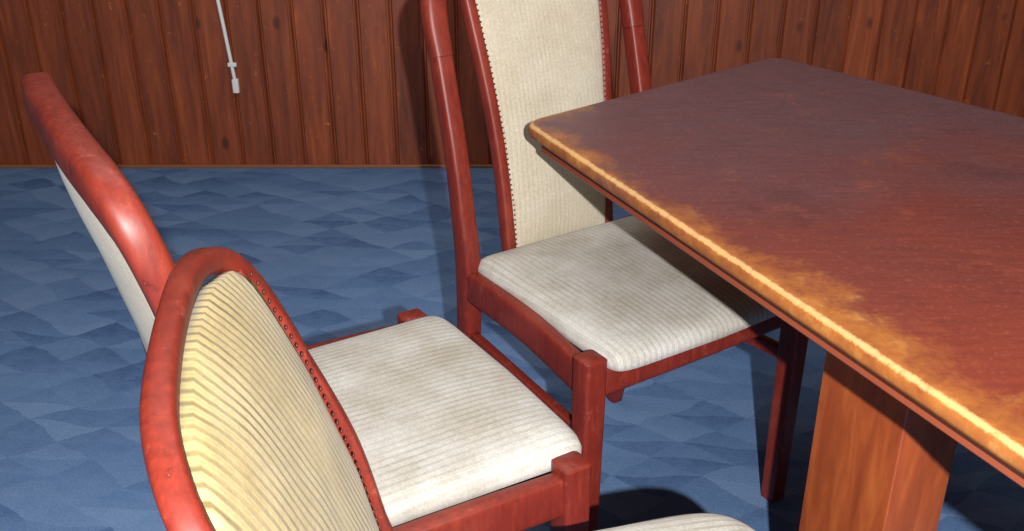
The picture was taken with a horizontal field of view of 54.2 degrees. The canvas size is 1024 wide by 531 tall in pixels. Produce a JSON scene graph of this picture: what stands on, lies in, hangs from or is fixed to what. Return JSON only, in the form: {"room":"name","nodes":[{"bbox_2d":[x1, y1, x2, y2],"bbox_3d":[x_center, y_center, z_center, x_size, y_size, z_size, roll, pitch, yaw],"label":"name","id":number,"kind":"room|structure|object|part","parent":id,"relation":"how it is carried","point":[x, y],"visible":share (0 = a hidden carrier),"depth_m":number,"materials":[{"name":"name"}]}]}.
{"room":"dining room","nodes":[
{"label":"dining room","id":0,"kind":"room"},
{"bbox_2d":[0,168,1023,530],"bbox_3d":[0.250,0.821,1.220,8.500,0.050,5.500,0,25,0],"label":"floor","id":1,"kind":"structure","parent":0,"point":[343,251],"depth_m":2.46,"materials":[{"name":"blue carpet"}]},
{"bbox_2d":[21,72,591,530],"bbox_3d":[-0.242,0.209,1.340,0.558,0.961,0.500,-15,29,-28],"label":"dining chair","id":2,"kind":"object","parent":1,"relation":"on","point":[450,439],"visible":0.54,"depth_m":1.27,"materials":[{"name":"white fabric"}]},
{"bbox_3d":[-0.446,-0.100,1.057,0.080,0.159,0.494,-15,29,-28],"label":"crest rail","id":3,"kind":"part","parent":2,"relation":"part of","materials":[{"name":"red wood"}]},
{"bbox_3d":[-0.328,0.162,1.555,0.377,0.066,0.028,-15,29,-29],"label":"rail","id":4,"kind":"part","parent":2,"relation":"part of","materials":[{"name":"red wood"}]},
{"bbox_3d":[-0.162,0.293,1.731,0.042,0.471,0.040,-15,29,-28],"label":"leg","id":5,"kind":"part","parent":2,"relation":"part of","materials":[{"name":"red wood"}]},
{"bbox_2d":[308,316,581,526],"bbox_3d":[-0.190,0.203,1.372,0.437,0.045,0.427,-15,29,-28],"label":"seat cushion","id":6,"kind":"object","parent":2,"relation":"on","point":[441,426],"depth_m":1.33,"materials":[{"name":"fabric"}]},
{"bbox_3d":[-0.210,0.237,1.375,0.370,0.020,0.400,-15,29,-28],"label":"seat","id":7,"kind":"part","parent":2,"relation":"part of","materials":[{"name":"white fabric"}]},
{"bbox_3d":[-0.092,0.329,1.202,0.377,0.066,0.028,-14,29,-27],"label":"rail","id":8,"kind":"part","parent":2,"relation":"part of","materials":[{"name":"red wood"}]},
{"bbox_3d":[0.076,0.462,1.375,0.042,0.471,0.040,-15,29,-28],"label":"leg","id":9,"kind":"part","parent":2,"relation":"part of","materials":[{"name":"red wood"}]},
{"bbox_2d":[139,247,755,530],"bbox_3d":[0.041,0.423,0.950,0.599,0.911,0.492,-5,26,-10],"label":"dining chair","id":10,"kind":"object","parent":1,"relation":"on","point":[241,428],"visible":1,"depth_m":0.73,"materials":[{"name":"beige fabric"}]},
{"bbox_3d":[-0.205,0.106,0.744,0.098,0.162,0.436,-5,26,-10],"label":"crest rail","id":11,"kind":"part","parent":10,"relation":"part of","materials":[{"name":"red wood"}]},
{"bbox_3d":[-0.167,0.417,1.121,0.111,0.773,0.039,-5,26,-10],"label":"post","id":12,"kind":"part","parent":10,"relation":"part of","materials":[{"name":"red wood"}]},
{"bbox_2d":[597,513,755,530],"bbox_3d":[0.120,0.400,0.957,0.437,0.045,0.455,-5,26,-10],"label":"seat cushion","id":13,"kind":"object","parent":10,"relation":"on","point":[697,521],"depth_m":1.15,"materials":[{"name":"fabric"}]},
{"bbox_2d":[420,0,808,530],"bbox_3d":[0.177,-0.027,1.796,0.508,0.998,0.575,-16,30,-30],"label":"dining chair","id":14,"kind":"object","parent":1,"relation":"on","point":[609,306],"visible":0.73,"depth_m":1.76,"materials":[{"name":"white fabric"}]},
{"bbox_3d":[-0.097,0.021,1.858,0.047,0.857,0.110,-16,30,-30],"label":"post","id":15,"kind":"part","parent":14,"relation":"part of","materials":[{"name":"red wood"}]},
{"bbox_3d":[0.021,0.103,1.679,0.031,0.066,0.378,-14,29,-27],"label":"rail","id":16,"kind":"part","parent":14,"relation":"part of","materials":[{"name":"red wood"}]},
{"bbox_3d":[0.041,-0.488,1.800,0.470,0.170,0.088,-16,30,-30],"label":"crest rail","id":17,"kind":"part","parent":14,"relation":"part of","materials":[{"name":"red wood"}]},
{"bbox_3d":[0.118,0.351,1.609,0.040,0.471,0.042,-16,30,-30],"label":"leg","id":18,"kind":"part","parent":14,"relation":"part of","materials":[{"name":"red wood"}]},
{"bbox_2d":[478,216,775,370],"bbox_3d":[0.216,0.021,1.755,0.427,0.045,0.437,-16,30,-30],"label":"seat cushion","id":19,"kind":"object","parent":14,"relation":"on","point":[619,292],"depth_m":1.68,"materials":[{"name":"fabric"}]},
{"bbox_3d":[0.247,-0.079,2.068,0.047,0.857,0.110,-16,30,-30],"label":"post","id":20,"kind":"part","parent":14,"relation":"part of","materials":[{"name":"red wood"}]},
{"bbox_3d":[0.314,0.122,1.642,0.426,0.058,0.030,-16,30,-30],"label":"rail","id":21,"kind":"part","parent":14,"relation":"part of","materials":[{"name":"red wood"}]},
{"bbox_3d":[0.506,0.238,1.846,0.040,0.471,0.042,-16,30,-30],"label":"leg","id":22,"kind":"part","parent":14,"relation":"part of","materials":[{"name":"red wood"}]},
{"bbox_2d":[528,58,1023,530],"bbox_3d":[0.766,0.318,1.357,1.089,0.742,1.923,-13,28,-25],"label":"wooden table","id":23,"kind":"object","parent":1,"relation":"on","point":[882,223],"visible":1,"depth_m":1.31,"materials":[{"name":"orange wood"}]},
{"bbox_3d":[0.492,0.336,1.379,0.100,0.690,0.150,-11,27,-21],"label":"leg","id":24,"kind":"part","parent":23,"relation":"part of","materials":[{"name":"orange wood"}]},
{"bbox_2d":[0,0,1023,163],"bbox_3d":[0.256,-1.544,3.112,8.512,2.600,0.053,0,25,0],"label":"wall","id":25,"kind":"structure","parent":0,"point":[321,81],"depth_m":3.48,"materials":[{"name":"brown wood"}]},
{"bbox_2d":[216,0,239,92],"bbox_3d":[-0.987,-1.047,3.309,0.059,0.973,0.020,0,25,0],"label":"cable","id":26,"kind":"object","parent":25,"relation":"attached to","point":[235,81],"visible":1,"depth_m":3.46,"materials":[{"name":"white plastic"}]},
{"bbox_3d":[-0.968,-0.630,3.507,0.022,0.050,0.020,0,25,0],"label":"cord","id":27,"kind":"part","parent":26,"relation":"part of","materials":[{"name":"white plastic"}]},
{"bbox_2d":[0,164,492,167],"bbox_3d":[0.250,-0.361,3.638,8.500,0.012,0.012,0,25,0],"label":"baseboard","id":28,"kind":"structure","parent":25,"relation":"attached to","point":[1,165],"depth_m":3.63,"materials":[{"name":"brown wood"}]}
]}

